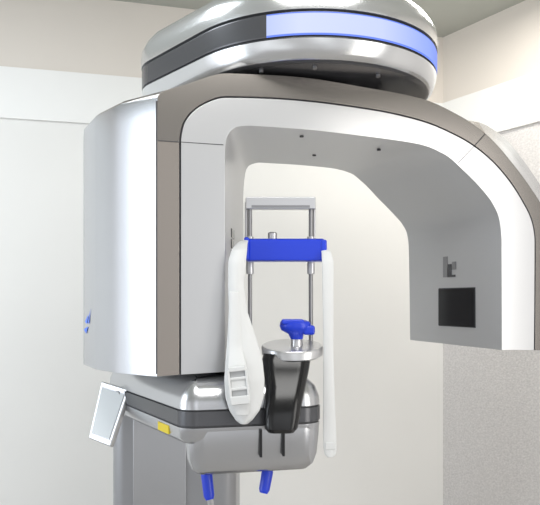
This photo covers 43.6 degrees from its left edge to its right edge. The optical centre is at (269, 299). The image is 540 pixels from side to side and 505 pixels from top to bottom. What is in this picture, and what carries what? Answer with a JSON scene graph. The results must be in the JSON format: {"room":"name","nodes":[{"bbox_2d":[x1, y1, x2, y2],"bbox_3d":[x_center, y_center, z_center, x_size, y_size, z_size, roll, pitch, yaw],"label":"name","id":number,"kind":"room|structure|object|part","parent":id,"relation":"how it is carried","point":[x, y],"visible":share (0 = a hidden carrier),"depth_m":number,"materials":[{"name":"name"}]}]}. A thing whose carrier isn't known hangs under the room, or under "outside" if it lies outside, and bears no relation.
{"room":"radiology room","nodes":[
{"label":"radiology room","id":0,"kind":"room"},
{"bbox_2d":[0,0,442,504],"bbox_3d":[-1.218,0.128,2.693,4.200,2.745,0.080,0,0,-15],"label":"wall","id":1,"kind":"structure","parent":0,"point":[388,385],"depth_m":2.83,"materials":[{"name":"paint"}]},
{"bbox_2d":[0,66,442,123],"bbox_3d":[-1.206,-0.827,2.649,4.200,0.204,0.012,0,0,-15],"label":"trim","id":2,"kind":"structure","parent":1,"relation":"attached to","point":[25,93],"depth_m":2.74,"materials":[{"name":"paint"}]},
{"bbox_2d":[245,202,247,236],"bbox_3d":[-0.057,-0.168,1.624,0.007,0.135,0.007,0,0,0],"label":"shaft","id":3,"kind":"object","parent":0,"point":[246,211],"depth_m":1.62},
{"bbox_2d":[186,428,318,474],"bbox_3d":[-0.046,0.330,1.603,0.318,0.119,0.294,0,0,0],"label":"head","id":4,"kind":"object","parent":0,"point":[219,452],"depth_m":1.48},
{"bbox_2d":[313,209,315,238],"bbox_3d":[0.107,-0.168,1.624,0.007,0.135,0.007,0,0,0],"label":"shaft","id":5,"kind":"object","parent":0,"point":[314,211],"depth_m":1.62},
{"bbox_2d":[115,0,524,36],"bbox_3d":[-0.240,-1.275,0.615,5.774,0.060,5.000,0,0,-4],"label":"ceiling","id":6,"kind":"structure","parent":0,"point":[448,17],"depth_m":2.88,"materials":[{"name":"paint"}]},
{"bbox_2d":[443,0,539,504],"bbox_3d":[1.790,0.128,1.683,0.080,2.745,3.600,0,0,-31],"label":"wall","id":7,"kind":"structure","parent":0,"point":[491,397],"depth_m":2.94,"materials":[{"name":"paint"}]},
{"bbox_2d":[443,70,539,132],"bbox_3d":[1.750,-0.827,1.659,0.012,0.204,3.600,0,0,-31],"label":"trim","id":8,"kind":"structure","parent":7,"relation":"attached to","point":[515,103],"depth_m":2.88,"materials":[{"name":"paint"}]},
{"bbox_3d":[-0.273,1.530,0.555,5.927,0.060,5.291,0,0,0],"label":"floor","id":9,"kind":"structure","parent":0,"visible":0},
{"bbox_3d":[-0.280,1.482,2.030,0.600,0.035,0.660,0,0,0],"label":"base plate","id":10,"kind":"object","parent":9,"relation":"on","visible":0},
{"bbox_2d":[113,416,239,504],"bbox_3d":[-0.283,0.527,2.123,0.367,1.885,0.295,0,0,0],"label":"column","id":11,"kind":"structure","parent":10,"relation":"on","point":[226,486],"depth_m":1.98,"materials":[{"name":"grey metal"}]},
{"bbox_2d":[133,420,185,504],"bbox_3d":[-0.323,0.895,1.974,0.155,1.130,0.012,0,0,0],"label":"panel","id":12,"kind":"object","parent":11,"relation":"attached to","point":[159,459],"depth_m":1.97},
{"bbox_2d":[110,372,319,456],"bbox_3d":[-0.144,0.256,1.784,0.417,0.179,0.709,0,0,-30],"label":"support arm","id":13,"kind":"object","parent":11,"relation":"attached to","point":[192,406],"depth_m":1.50},
{"bbox_2d":[89,382,126,446],"bbox_3d":[-0.425,0.301,1.788,0.100,0.161,0.068,0,0,30],"label":"control panel case","id":14,"kind":"object","parent":13,"relation":"attached to","point":[111,442],"visible":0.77,"depth_m":1.77,"materials":[{"name":"white plastic"}]},
{"bbox_2d":[91,387,124,439],"bbox_3d":[-0.426,0.299,1.786,0.091,0.132,0.078,0,0,0],"label":"control panel bezel","id":15,"kind":"object","parent":14,"relation":"attached to","point":[102,387],"depth_m":1.77,"materials":[{"name":"white plastic"}]},
{"bbox_2d":[92,388,123,438],"bbox_3d":[-0.426,0.299,1.785,0.087,0.126,0.075,0,0,0],"label":"screen","id":16,"kind":"object","parent":14,"relation":"in","point":[109,404],"depth_m":1.78,"materials":[{"name":"white glass"}]},
{"bbox_2d":[158,421,169,433],"bbox_3d":[-0.241,0.292,1.549,0.011,0.019,0.065,0,0,-30],"label":"warning label","id":17,"kind":"object","parent":13,"relation":"attached to","point":[162,427],"visible":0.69,"depth_m":1.54,"materials":[{"name":"yellow"}]},
{"bbox_2d":[201,474,213,500],"bbox_3d":[-0.143,0.421,1.545,0.027,0.075,0.037,0,0,-30],"label":"grip","id":18,"kind":"object","parent":13,"relation":"attached to","point":[207,480],"visible":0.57,"depth_m":1.53,"materials":[{"name":"blue plastic"}]},
{"bbox_2d":[207,499,213,504],"bbox_3d":[-0.134,0.473,1.544,0.022,0.049,0.025,0,0,0],"label":"stem","id":19,"kind":"object","parent":18,"relation":"attached to","point":[210,502],"depth_m":1.54,"materials":[{"name":"silver metal"}]},
{"bbox_3d":[-0.144,0.241,1.784,0.417,0.150,0.709,0,0,-30],"label":"arm","id":20,"kind":"part","parent":13,"relation":"part of","materials":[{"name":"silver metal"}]},
{"bbox_3d":[-0.020,0.315,1.489,0.006,0.060,0.022,0,0,0],"label":"head slot","id":21,"kind":"part","parent":13,"relation":"part of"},
{"bbox_2d":[259,471,272,493],"bbox_3d":[-0.009,0.415,1.556,0.027,0.063,0.037,0,0,40],"label":"grip","id":22,"kind":"object","parent":13,"relation":"attached to","point":[266,476],"visible":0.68,"depth_m":1.54,"materials":[{"name":"blue plastic"}]},
{"bbox_3d":[0.030,0.312,1.499,0.006,0.065,0.022,0,0,0],"label":"head slot","id":23,"kind":"part","parent":13,"relation":"part of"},
{"bbox_2d":[262,353,309,433],"bbox_3d":[0.038,0.205,1.532,0.113,0.166,0.175,0,0,0],"label":"chin support","id":24,"kind":"object","parent":13,"relation":"attached to","point":[285,381],"visible":0.89,"depth_m":1.47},
{"bbox_2d":[261,339,322,360],"bbox_3d":[0.052,0.117,1.570,0.144,0.047,0.120,0,0,0],"label":"plate","id":25,"kind":"object","parent":24,"relation":"on","point":[310,350],"depth_m":1.53,"materials":[{"name":"silver metal"}]},
{"bbox_2d":[291,339,302,346],"bbox_3d":[0.062,0.098,1.565,0.028,0.025,0.028,0,0,0],"label":"stem","id":26,"kind":"object","parent":25,"relation":"on","point":[294,342],"depth_m":1.55,"materials":[{"name":"silver metal"}]},
{"bbox_2d":[280,320,310,338],"bbox_3d":[0.059,0.068,1.560,0.074,0.044,0.058,0,0,0],"label":"block","id":27,"kind":"object","parent":24,"relation":"on","point":[295,329],"visible":0.85,"depth_m":1.54,"materials":[{"name":"blue plastic"}]},
{"bbox_2d":[281,319,303,324],"bbox_3d":[0.052,0.050,1.555,0.052,0.013,0.040,0,0,0],"label":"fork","id":28,"kind":"object","parent":27,"relation":"attached to","point":[284,321],"depth_m":1.54,"materials":[{"name":"blue plastic"}]},
{"bbox_2d":[303,325,314,334],"bbox_3d":[0.089,0.069,1.557,0.028,0.022,0.035,0,0,0],"label":"block","id":29,"kind":"object","parent":27,"relation":"attached to","point":[310,330],"depth_m":1.54,"materials":[{"name":"blue plastic"}]},
{"bbox_2d":[309,209,312,340],"bbox_3d":[0.098,-0.058,1.620,0.010,0.355,0.010,0,0,0],"label":"rod","id":30,"kind":"object","parent":24,"relation":"attached to","point":[310,210],"visible":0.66,"depth_m":1.61,"materials":[{"name":"silver metal"}]},
{"bbox_2d":[246,197,315,209],"bbox_3d":[0.025,-0.232,1.620,0.167,0.029,0.024,0,0,0],"label":"bar","id":31,"kind":"object","parent":30,"relation":"attached to","point":[250,201],"visible":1,"depth_m":1.61,"materials":[{"name":"silver metal"}]},
{"bbox_2d":[248,209,251,323],"bbox_3d":[-0.048,-0.058,1.620,0.010,0.355,0.010,0,0,0],"label":"rod","id":32,"kind":"object","parent":31,"relation":"attached to","point":[249,210],"visible":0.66,"depth_m":1.62,"materials":[{"name":"silver metal"}]},
{"bbox_2d":[246,261,253,273],"bbox_3d":[-0.048,-0.081,1.618,0.018,0.038,0.018,0,0,0],"label":"rod collar","id":33,"kind":"object","parent":32,"relation":"attached to","point":[249,265],"depth_m":1.61,"materials":[{"name":"silver metal"}]},
{"bbox_2d":[252,205,309,207],"bbox_3d":[0.026,-0.223,1.614,0.139,0.006,0.013,0,0,0],"label":"bar","id":34,"kind":"object","parent":31,"relation":"attached to","point":[253,206],"depth_m":1.61,"materials":[{"name":"grey metal"}]},
{"bbox_2d":[247,232,323,261],"bbox_3d":[0.036,-0.126,1.583,0.183,0.071,0.056,0,0,0],"label":"bar","id":35,"kind":"object","parent":30,"relation":"attached to","point":[260,250],"depth_m":1.55,"materials":[{"name":"blue plastic"}]},
{"bbox_2d":[224,240,264,423],"bbox_3d":[-0.055,0.064,1.497,0.086,0.403,0.120,0,0,0],"label":"strap loop","id":36,"kind":"object","parent":35,"relation":"hanging from","point":[237,259],"visible":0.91,"depth_m":1.45,"materials":[{"name":"white"}]},
{"bbox_2d":[228,291,249,415],"bbox_3d":[-0.066,0.113,1.444,0.047,0.264,0.036,0,0,0],"label":"strap tail","id":37,"kind":"object","parent":36,"relation":"attached to","point":[235,352],"visible":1,"depth_m":1.45,"materials":[{"name":"white"}]},
{"bbox_2d":[227,366,250,404],"bbox_3d":[-0.066,0.180,1.422,0.051,0.083,0.010,0,0,0],"label":"buckle","id":38,"kind":"object","parent":37,"relation":"attached to","point":[237,377],"visible":1,"depth_m":1.42,"materials":[{"name":"white plastic"}]},
{"bbox_2d":[244,237,248,260],"bbox_3d":[-0.054,-0.119,1.576,0.012,0.053,0.048,0,0,0],"label":"cap","id":39,"kind":"object","parent":35,"relation":"attached to","point":[246,238],"depth_m":1.55,"materials":[{"name":"blue plastic"}]},
{"bbox_3d":[0.006,-0.150,1.600,0.022,0.021,0.022,0,0,0],"label":"clamp knob","id":40,"kind":"part","parent":35,"relation":"part of","materials":[{"name":"silver metal"}]},
{"bbox_2d":[321,240,326,258],"bbox_3d":[0.124,-0.117,1.576,0.014,0.045,0.048,0,0,0],"label":"cap","id":41,"kind":"object","parent":35,"relation":"attached to","point":[323,242],"depth_m":1.55,"materials":[{"name":"blue plastic"}]},
{"bbox_2d":[321,248,336,456],"bbox_3d":[0.135,0.113,1.552,0.033,0.486,0.053,0,0,0],"label":"strap","id":42,"kind":"object","parent":35,"relation":"hanging from","point":[329,419],"visible":0.97,"depth_m":1.53,"materials":[{"name":"white"}]},
{"bbox_2d":[325,442,334,449],"bbox_3d":[0.136,0.330,1.526,0.022,0.016,0.004,0,0,0],"label":"strap stitching","id":43,"kind":"object","parent":42,"relation":"attached to","point":[328,445],"visible":1,"depth_m":1.52,"materials":[{"name":"white"}]},
{"bbox_2d":[307,262,314,273],"bbox_3d":[0.098,-0.081,1.618,0.018,0.038,0.018,0,0,0],"label":"rod collar","id":44,"kind":"object","parent":30,"relation":"attached to","point":[310,265],"depth_m":1.61,"materials":[{"name":"silver metal"}]},
{"bbox_2d":[141,0,437,99],"bbox_3d":[0.040,-0.632,1.780,0.787,0.225,0.668,0,0,0],"label":"boom","id":45,"kind":"object","parent":11,"relation":"attached to","point":[351,42],"visible":0.65,"depth_m":1.51,"materials":[{"name":"silver metal"}]},
{"bbox_2d":[83,73,539,376],"bbox_3d":[0.191,-0.173,1.801,1.325,0.678,0.422,0,0,-16],"label":"rotating arm","id":46,"kind":"object","parent":45,"relation":"hanging from","point":[164,172],"visible":0.94,"depth_m":1.59}
]}

